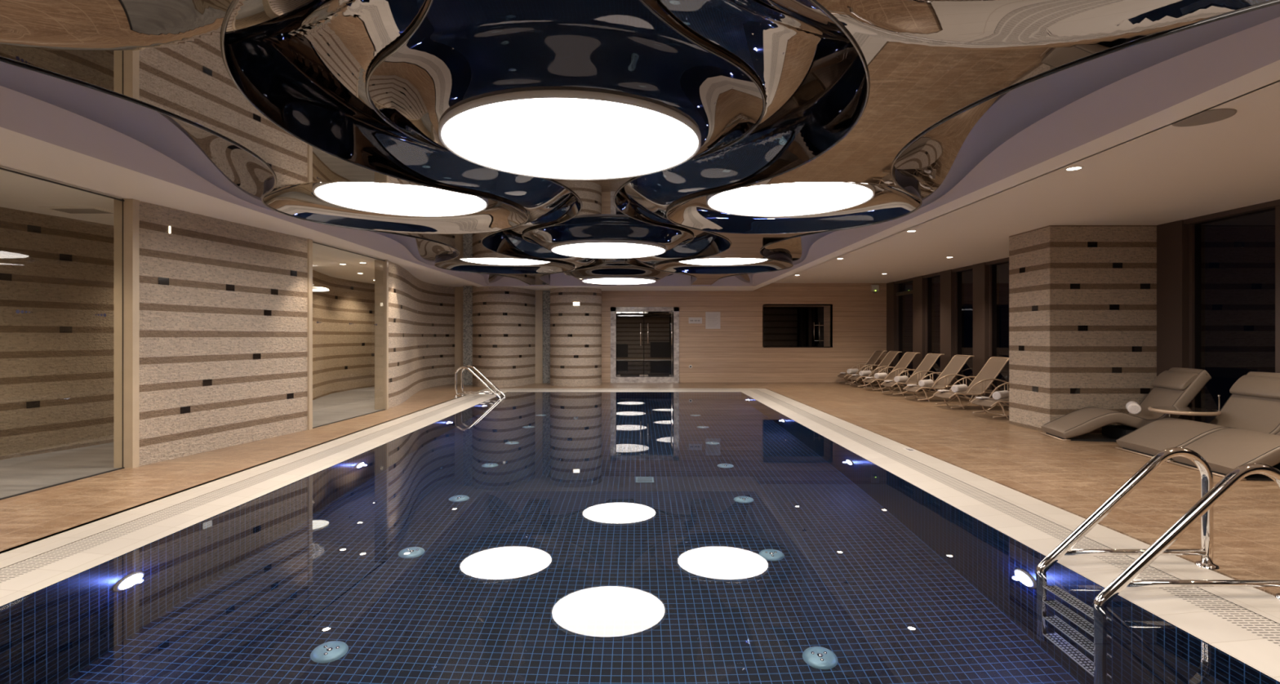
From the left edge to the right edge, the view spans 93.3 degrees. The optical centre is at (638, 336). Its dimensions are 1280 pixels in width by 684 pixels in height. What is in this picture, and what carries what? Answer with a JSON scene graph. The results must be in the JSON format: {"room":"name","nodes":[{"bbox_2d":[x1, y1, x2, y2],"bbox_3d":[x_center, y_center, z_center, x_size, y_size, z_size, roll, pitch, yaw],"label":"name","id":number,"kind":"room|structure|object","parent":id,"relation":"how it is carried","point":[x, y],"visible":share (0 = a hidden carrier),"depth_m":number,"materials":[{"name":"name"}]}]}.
{"room":"indoor swimming pool","nodes":[
{"label":"indoor swimming pool","id":0,"kind":"room"},
{"bbox_2d":[0,206,374,460],"bbox_3d":[-7.740,-0.050,10.800,1.081,3.100,17.600,0,0,0],"label":"wall","id":1,"kind":"structure","parent":0,"point":[56,358],"depth_m":8.01,"materials":[{"name":"stone"}]},
{"bbox_2d":[139,200,307,466],"bbox_3d":[-5.644,-0.050,8.368,0.231,3.100,2.841,0,0,10],"label":"wall","id":2,"kind":"structure","parent":0,"point":[224,304],"depth_m":8.00,"materials":[{"name":"stone"}]},
{"bbox_2d":[0,167,124,500],"bbox_3d":[-5.860,-0.035,1.960,0.024,3.070,9.920,0,0,0],"label":"window","id":3,"kind":"structure","parent":2,"relation":"in","point":[17,311],"depth_m":6.09,"materials":[{"name":"clear glass"}]},
{"bbox_2d":[113,198,139,468],"bbox_3d":[-5.862,-0.040,6.921,0.215,3.080,0.098,0,0,0],"label":"trim","id":4,"kind":"structure","parent":2,"relation":"attached to","point":[126,213],"depth_m":6.88,"materials":[{"name":"wood"}]},
{"bbox_2d":[307,239,312,430],"bbox_3d":[-5.365,-0.040,9.750,0.170,3.080,0.100,0,0,0],"label":"trim","id":5,"kind":"structure","parent":2,"relation":"attached to","point":[309,241],"depth_m":9.72,"materials":[{"name":"wood"}]},
{"bbox_2d":[312,241,385,428],"bbox_3d":[-5.255,-0.035,11.070,0.024,3.070,2.584,0,0,3],"label":"window","id":6,"kind":"structure","parent":2,"relation":"in","point":[313,242],"depth_m":10.89,"materials":[{"name":"clear glass"}]},
{"bbox_2d":[0,138,472,287],"bbox_3d":[-7.475,-1.610,7.400,5.450,0.080,24.800,0,0,0],"label":"ceiling","id":7,"kind":"structure","parent":0,"point":[17,192],"depth_m":6.84,"materials":[{"name":"white paint"}]},
{"bbox_2d":[39,206,113,213],"bbox_3d":[-6.900,-1.562,7.500,0.680,0.016,0.400,0,0,0],"label":"ceiling vent","id":8,"kind":"object","parent":7,"relation":"in","point":[69,210],"visible":0.96,"depth_m":7.43,"materials":[{"name":"white paint"}]},
{"bbox_2d":[312,286,328,291],"bbox_3d":[-7.050,-1.285,13.000,0.720,0.570,0.720,0,0,0],"label":"pendant","id":9,"kind":"object","parent":7,"relation":"hanging from","point":[314,288],"visible":0.33,"depth_m":12.91,"materials":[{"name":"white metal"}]},
{"bbox_2d":[312,288,327,291],"bbox_3d":[-7.050,-1.001,13.000,0.710,0.001,0.710,0,0,0],"label":"diffuser","id":10,"kind":"object","parent":9,"relation":"attached to","point":[313,290],"depth_m":13.03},
{"bbox_2d":[374,260,454,409],"bbox_3d":[-5.840,-0.050,15.823,0.765,3.100,6.933,0,0,-5],"label":"wall","id":11,"kind":"structure","parent":0,"point":[421,314],"depth_m":16.08,"materials":[{"name":"stone"}]},
{"bbox_2d":[375,259,388,409],"bbox_3d":[-5.260,-0.040,12.400,0.240,3.080,0.080,0,0,0],"label":"trim","id":12,"kind":"structure","parent":11,"relation":"attached to","point":[381,267],"depth_m":12.36,"materials":[{"name":"wood"}]},
{"bbox_2d":[454,285,472,385],"bbox_3d":[-5.438,-0.040,18.988,0.354,3.080,0.813,0,0,-45],"label":"trim","id":13,"kind":"structure","parent":11,"relation":"attached to","point":[463,295],"depth_m":18.72,"materials":[{"name":"stone"}]},
{"bbox_2d":[471,285,535,387],"bbox_3d":[-3.989,-0.050,18.518,1.982,3.100,1.361,0,0,-22],"label":"round column","id":14,"kind":"structure","parent":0,"point":[504,324],"depth_m":17.99,"materials":[{"name":"stone"}]},
{"bbox_2d":[0,0,1279,290],"bbox_3d":[1.910,-1.735,7.400,13.380,0.570,24.800,0,0,0],"label":"ceiling","id":15,"kind":"structure","parent":0,"point":[799,58],"depth_m":5.57,"materials":[{"name":"white paint"}]},
{"bbox_2d":[0,0,575,285],"bbox_3d":[-2.705,-1.824,6.200,2.810,0.813,21.000,0,0,0],"label":"ceiling lamp","id":16,"kind":"object","parent":15,"relation":"attached to","point":[393,199],"depth_m":4.06,"materials":[{"name":"silver metal"}]},
{"bbox_2d":[364,0,765,284],"bbox_3d":[-0.480,-1.804,6.800,2.770,0.832,21.000,0,0,0],"label":"ceiling lamp","id":17,"kind":"object","parent":15,"relation":"attached to","point":[570,135],"depth_m":3.74,"materials":[{"name":"metal"}]},
{"bbox_2d":[582,278,655,284],"bbox_3d":[-0.480,-1.398,15.280,1.844,0.001,1.844,0,0,0],"label":"diffuser","id":18,"kind":"object","parent":17,"relation":"attached to","point":[599,281],"depth_m":15.25,"materials":[{"name":"white plastic"}]},
{"bbox_2d":[0,3,1279,285],"bbox_3d":[-0.535,-1.790,6.600,7.930,0.620,22.200,0,0,0],"label":"cove","id":19,"kind":"object","parent":15,"relation":"attached to","point":[1035,122],"visible":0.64,"depth_m":4.52,"materials":[{"name":"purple paint"}]},
{"bbox_2d":[653,0,1279,285],"bbox_3d":[1.735,-1.824,6.200,2.810,0.813,21.000,0,0,0],"label":"ceiling lamp","id":20,"kind":"object","parent":15,"relation":"attached to","point":[799,198],"depth_m":3.60,"materials":[{"name":"silver metal"}]},
{"bbox_2d":[1063,165,1084,170],"bbox_3d":[4.480,-1.727,6.210,0.170,0.006,0.170,0,0,0],"label":"recessed light","id":21,"kind":"object","parent":15,"relation":"in","point":[1077,167],"visible":1,"depth_m":6.20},
{"bbox_2d":[1171,108,1236,126],"bbox_3d":[4.460,-1.726,4.770,0.384,0.008,0.384,0,0,0],"label":"ceiling speaker","id":22,"kind":"object","parent":15,"relation":"attached to","point":[1210,116],"visible":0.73,"depth_m":4.76},
{"bbox_2d":[0,382,1279,595],"bbox_3d":[-0.900,1.558,7.450,18.600,0.124,24.900,0,0,0],"label":"floor","id":23,"kind":"structure","parent":0,"point":[1076,477],"depth_m":6.80,"materials":[{"name":"stone"}]},
{"bbox_2d":[550,287,601,386],"bbox_3d":[-1.950,0.000,18.946,1.600,3.000,1.608,0,0,0],"label":"round column","id":24,"kind":"structure","parent":23,"relation":"on","point":[575,313],"depth_m":18.25,"materials":[{"name":"stone"}]},
{"bbox_2d":[0,388,1279,682],"bbox_3d":[-0.360,1.580,8.735,8.180,0.160,17.430,0,0,0],"label":"pool coping","id":25,"kind":"object","parent":23,"relation":"on","point":[1257,652],"visible":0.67,"depth_m":4.78,"materials":[{"name":"beige stone"}]},
{"bbox_2d":[453,364,505,398],"bbox_3d":[-3.960,1.687,15.150,1.180,1.927,0.620,0,0,0],"label":"pool ladder","id":26,"kind":"object","parent":25,"relation":"attached to","point":[491,391],"visible":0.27,"depth_m":14.90,"materials":[{"name":"metal"}]},
{"bbox_2d":[0,389,1279,645],"bbox_3d":[-0.385,1.503,8.750,7.470,0.001,16.740,0,0,0],"label":"grate","id":27,"kind":"object","parent":25,"relation":"in","point":[1269,630],"visible":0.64,"depth_m":4.94,"materials":[{"name":"beige plastic"}]},
{"bbox_2d":[902,448,916,451],"bbox_3d":[3.600,1.498,8.000,0.100,0.004,0.200,0,0,0],"label":"plate","id":28,"kind":"object","parent":25,"relation":"on","point":[907,449],"visible":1,"depth_m":7.99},
{"bbox_2d":[1035,447,1279,606],"bbox_3d":[3.190,1.687,3.700,1.180,1.927,0.620,0,0,0],"label":"pool ladder","id":29,"kind":"object","parent":25,"relation":"attached to","point":[1211,495],"visible":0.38,"depth_m":3.46,"materials":[{"name":"metal"}]},
{"bbox_2d":[0,392,1279,683],"bbox_3d":[-0.385,2.327,8.750,6.430,1.606,15.700,0,0,0],"label":"basin","id":30,"kind":"object","parent":23,"relation":"in","point":[504,393],"visible":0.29,"depth_m":4.25,"materials":[{"name":"blue tile"}]},
{"bbox_2d":[0,391,1279,683],"bbox_3d":[-0.385,1.528,8.750,6.430,0.001,15.700,0,0,0],"label":"pool water","id":31,"kind":"object","parent":30,"relation":"in","point":[516,537],"visible":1,"depth_m":3.79,"materials":[{"name":"blue liquid"}]},
{"bbox_2d":[836,350,888,384],"bbox_3d":[7.126,0.966,19.050,1.511,1.059,0.756,0,0,0],"label":"lounger","id":32,"kind":"object","parent":23,"relation":"on","point":[877,354],"visible":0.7,"depth_m":19.06,"materials":[{"name":"beige fabric"}]},
{"bbox_2d":[846,368,858,373],"bbox_3d":[6.780,1.092,19.070,0.474,0.156,0.156,0,0,-38],"label":"rolled towel","id":33,"kind":"object","parent":32,"relation":"on","point":[849,371],"visible":0.92,"depth_m":18.96,"materials":[{"name":"white fabric"}]},
{"bbox_2d":[848,351,904,386],"bbox_3d":[7.126,0.966,18.000,1.511,1.059,0.756,0,0,0],"label":"lounger","id":34,"kind":"object","parent":23,"relation":"on","point":[889,357],"visible":0.66,"depth_m":18.02,"materials":[{"name":"beige fabric"}]},
{"bbox_2d":[858,370,871,376],"bbox_3d":[6.780,1.092,18.020,0.474,0.156,0.156,0,0,-38],"label":"rolled towel","id":35,"kind":"object","parent":34,"relation":"on","point":[861,373],"visible":0.91,"depth_m":17.90,"materials":[{"name":"white fabric"}]},
{"bbox_2d":[862,351,924,391],"bbox_3d":[7.126,0.966,16.850,1.511,1.059,0.756,0,0,0],"label":"lounger","id":36,"kind":"object","parent":23,"relation":"on","point":[908,357],"visible":0.74,"depth_m":16.87,"materials":[{"name":"beige fabric"}]},
{"bbox_2d":[874,373,887,378],"bbox_3d":[6.780,1.092,16.870,0.474,0.156,0.156,0,0,-38],"label":"rolled towel","id":37,"kind":"object","parent":36,"relation":"on","point":[877,375],"visible":0.94,"depth_m":16.76,"materials":[{"name":"white fabric"}]},
{"bbox_2d":[880,353,951,395],"bbox_3d":[7.126,0.966,15.550,1.511,1.059,0.756,0,0,0],"label":"lounger","id":38,"kind":"object","parent":23,"relation":"on","point":[930,359],"visible":0.72,"depth_m":15.54,"materials":[{"name":"beige fabric"}]},
{"bbox_2d":[893,375,908,382],"bbox_3d":[6.780,1.092,15.570,0.474,0.156,0.156,0,0,-38],"label":"rolled towel","id":39,"kind":"object","parent":38,"relation":"on","point":[904,378],"visible":0.99,"depth_m":15.46,"materials":[{"name":"white fabric"}]},
{"bbox_2d":[902,355,974,401],"bbox_3d":[7.126,0.966,14.200,1.511,1.059,0.756,0,0,0],"label":"lounger","id":40,"kind":"object","parent":23,"relation":"on","point":[957,362],"visible":0.76,"depth_m":14.17,"materials":[{"name":"beige fabric"}]},
{"bbox_2d":[918,379,933,386],"bbox_3d":[6.780,1.092,14.220,0.474,0.156,0.156,0,0,-38],"label":"rolled towel","id":41,"kind":"object","parent":40,"relation":"on","point":[922,383],"visible":0.99,"depth_m":14.11,"materials":[{"name":"white fabric"}]},
{"bbox_2d":[933,356,1008,409],"bbox_3d":[7.126,0.966,12.720,1.511,1.059,0.756,0,0,0],"label":"lounger","id":42,"kind":"object","parent":23,"relation":"on","point":[993,366],"visible":0.76,"depth_m":12.70,"materials":[{"name":"beige fabric"}]},
{"bbox_2d":[937,389,949,391],"bbox_3d":[6.530,1.158,12.920,0.200,0.028,0.140,0,0,-22],"label":"folded cloth","id":43,"kind":"object","parent":42,"relation":"on","point":[943,390],"visible":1,"depth_m":12.86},
{"bbox_2d":[951,384,968,392],"bbox_3d":[6.780,1.092,12.740,0.474,0.156,0.156,0,0,-38],"label":"rolled towel","id":44,"kind":"object","parent":42,"relation":"on","point":[960,388],"visible":1,"depth_m":12.63,"materials":[{"name":"white fabric"}]},
{"bbox_2d":[970,382,1008,419],"bbox_3d":[7.126,0.966,11.250,1.511,1.059,0.756,0,0,0],"label":"lounger","id":45,"kind":"object","parent":23,"relation":"on","point":[990,402],"visible":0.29,"depth_m":11.35,"materials":[{"name":"beige fabric"}]},
{"bbox_2d":[975,396,989,399],"bbox_3d":[6.530,1.158,11.450,0.200,0.028,0.140,0,0,-15],"label":"folded cloth","id":46,"kind":"object","parent":45,"relation":"on","point":[980,397],"visible":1,"depth_m":11.42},
{"bbox_2d":[991,390,1008,399],"bbox_3d":[6.780,1.092,11.270,0.474,0.156,0.156,0,0,-38],"label":"rolled towel","id":47,"kind":"object","parent":45,"relation":"on","point":[998,395],"visible":0.94,"depth_m":11.15,"materials":[{"name":"white fabric"}]},
{"bbox_2d":[1008,225,1156,433],"bbox_3d":[7.232,-0.120,9.902,1.676,3.240,1.036,0,0,0],"label":"square pillar","id":48,"kind":"structure","parent":23,"relation":"on","point":[1082,299],"depth_m":9.39,"materials":[{"name":"stone"}]},
{"bbox_2d":[1040,367,1211,442],"bbox_3d":[7.072,0.977,8.845,1.860,1.047,0.706,0,0,11],"label":"lounger","id":49,"kind":"object","parent":23,"relation":"on","point":[1175,386],"visible":0.88,"depth_m":8.67,"materials":[{"name":"beige fabric"}]},
{"bbox_2d":[1125,401,1141,414],"bbox_3d":[7.100,1.020,8.661,0.156,0.156,0.414,0,0,36],"label":"rolled towel","id":50,"kind":"object","parent":49,"relation":"on","point":[1133,407],"visible":1,"depth_m":8.51,"materials":[{"name":"white fabric"}]},
{"bbox_2d":[1151,370,1198,390],"bbox_3d":[7.736,0.626,8.716,0.228,0.244,0.672,0,0,11],"label":"pillow","id":51,"kind":"object","parent":49,"relation":"on","point":[1167,380],"depth_m":8.60,"materials":[{"name":"beige fabric"}]},
{"bbox_2d":[1147,406,1221,417],"bbox_3d":[7.240,1.231,8.020,0.720,0.538,0.720,0,0,0],"label":"side table","id":52,"kind":"object","parent":23,"relation":"on","point":[1183,411],"visible":0.88,"depth_m":7.89,"materials":[{"name":"beige wood"}]},
{"bbox_2d":[1217,394,1221,410],"bbox_3d":[7.860,1.143,8.170,0.070,0.715,0.070,0,0,0],"label":"chrome post","id":53,"kind":"object","parent":52,"relation":"on","point":[1219,396],"visible":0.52,"depth_m":8.16,"materials":[{"name":"metal"}]},
{"bbox_2d":[1115,371,1279,462],"bbox_3d":[7.214,0.977,7.574,1.738,1.046,0.906,0,0,6],"label":"lounger","id":54,"kind":"object","parent":23,"relation":"on","point":[1253,404],"visible":0.77,"depth_m":7.57,"materials":[{"name":"beige fabric"}]},
{"bbox_2d":[1229,374,1279,399],"bbox_3d":[7.832,0.627,7.512,0.222,0.250,0.864,0,0,6],"label":"pillow","id":55,"kind":"object","parent":54,"relation":"on","point":[1248,386],"depth_m":7.61,"materials":[{"name":"beige fabric"}]},
{"bbox_2d":[1168,427,1279,480],"bbox_3d":[7.119,0.977,6.649,1.738,1.046,0.906,0,0,6],"label":"lounger","id":56,"kind":"object","parent":23,"relation":"on","point":[1225,450],"visible":0.85,"depth_m":6.59,"materials":[{"name":"beige fabric"}]},
{"bbox_2d":[643,311,644,376],"bbox_3d":[0.950,-0.100,21.400,14.900,3.400,3.600,0,0,0],"label":"wall","id":57,"kind":"structure","parent":0,"point":[643,312],"depth_m":23.00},
{"bbox_2d":[601,283,886,382],"bbox_3d":[1.000,-0.150,19.725,14.800,3.300,0.250,0,0,0],"label":"wall","id":58,"kind":"structure","parent":0,"point":[735,352],"depth_m":19.60,"materials":[{"name":"brown wood"}]},
{"bbox_2d":[535,290,550,383],"bbox_3d":[-3.020,0.000,19.475,0.600,3.000,0.250,0,0,0],"label":"trim","id":59,"kind":"structure","parent":58,"relation":"attached to","point":[542,297],"depth_m":19.38,"materials":[{"name":"stone"}]},
{"bbox_2d":[610,306,679,382],"bbox_3d":[0.218,0.273,19.707,2.222,2.455,0.346,0,0,0],"label":"door","id":60,"kind":"structure","parent":58,"relation":"in","point":[661,324],"depth_m":19.70,"materials":[{"name":"glass"}]},
{"bbox_2d":[688,317,702,323],"bbox_3d":[1.858,-0.524,19.593,0.436,0.197,0.014,0,0,0],"label":"wall sign","id":61,"kind":"object","parent":58,"relation":"attached to","point":[691,320],"visible":1,"depth_m":19.59,"materials":[{"name":"white plastic"}]},
{"bbox_2d":[705,311,719,328],"bbox_3d":[2.429,-0.524,19.593,0.478,0.550,0.014,0,0,0],"label":"notice board","id":62,"kind":"object","parent":58,"relation":"attached to","point":[712,318],"visible":1,"depth_m":19.59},
{"bbox_2d":[762,304,833,347],"bbox_3d":[5.191,-0.345,20.068,2.302,1.410,0.944,0,0,0],"label":"window","id":63,"kind":"structure","parent":58,"relation":"in","point":[784,326],"depth_m":20.53,"materials":[{"name":"black glass"}]},
{"bbox_2d":[871,284,879,293],"bbox_3d":[7.664,-1.535,19.540,0.240,0.270,0.140,0,0,0],"label":"detector","id":64,"kind":"object","parent":58,"relation":"attached to","point":[874,288],"visible":1,"depth_m":19.50,"materials":[{"name":"plastic"}]},
{"bbox_2d":[886,199,1279,419],"bbox_3d":[8.230,-0.125,7.300,0.340,3.250,24.600,0,0,0],"label":"wall","id":65,"kind":"structure","parent":0,"point":[1172,237],"depth_m":9.31,"materials":[{"name":"brown wood"}]},
{"bbox_2d":[895,280,912,377],"bbox_3d":[8.175,-0.100,18.385,0.090,3.140,1.330,0,0,0],"label":"window","id":66,"kind":"structure","parent":65,"relation":"in","point":[904,291],"depth_m":18.57,"materials":[{"name":"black glass"}]},
{"bbox_2d":[925,275,940,390],"bbox_3d":[8.190,-0.100,16.635,0.060,3.140,1.030,0,0,0],"label":"window","id":67,"kind":"structure","parent":65,"relation":"in","point":[932,284],"depth_m":16.77,"materials":[{"name":"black glass"}]},
{"bbox_2d":[955,268,973,395],"bbox_3d":[8.190,-0.100,15.055,0.060,3.140,1.010,0,0,0],"label":"window","id":68,"kind":"structure","parent":65,"relation":"in","point":[963,279],"depth_m":15.18,"materials":[{"name":"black glass"}]},
{"bbox_2d":[988,261,1008,397],"bbox_3d":[8.190,-0.100,13.525,0.060,3.140,1.050,0,0,0],"label":"window","id":69,"kind":"structure","parent":65,"relation":"in","point":[998,273],"depth_m":13.70,"materials":[{"name":"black glass"}]},
{"bbox_2d":[1188,207,1275,422],"bbox_3d":[8.190,-0.100,8.315,0.060,3.140,1.270,0,0,0],"label":"window","id":70,"kind":"structure","parent":65,"relation":"in","point":[1232,259],"depth_m":8.36,"materials":[{"name":"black glass"}]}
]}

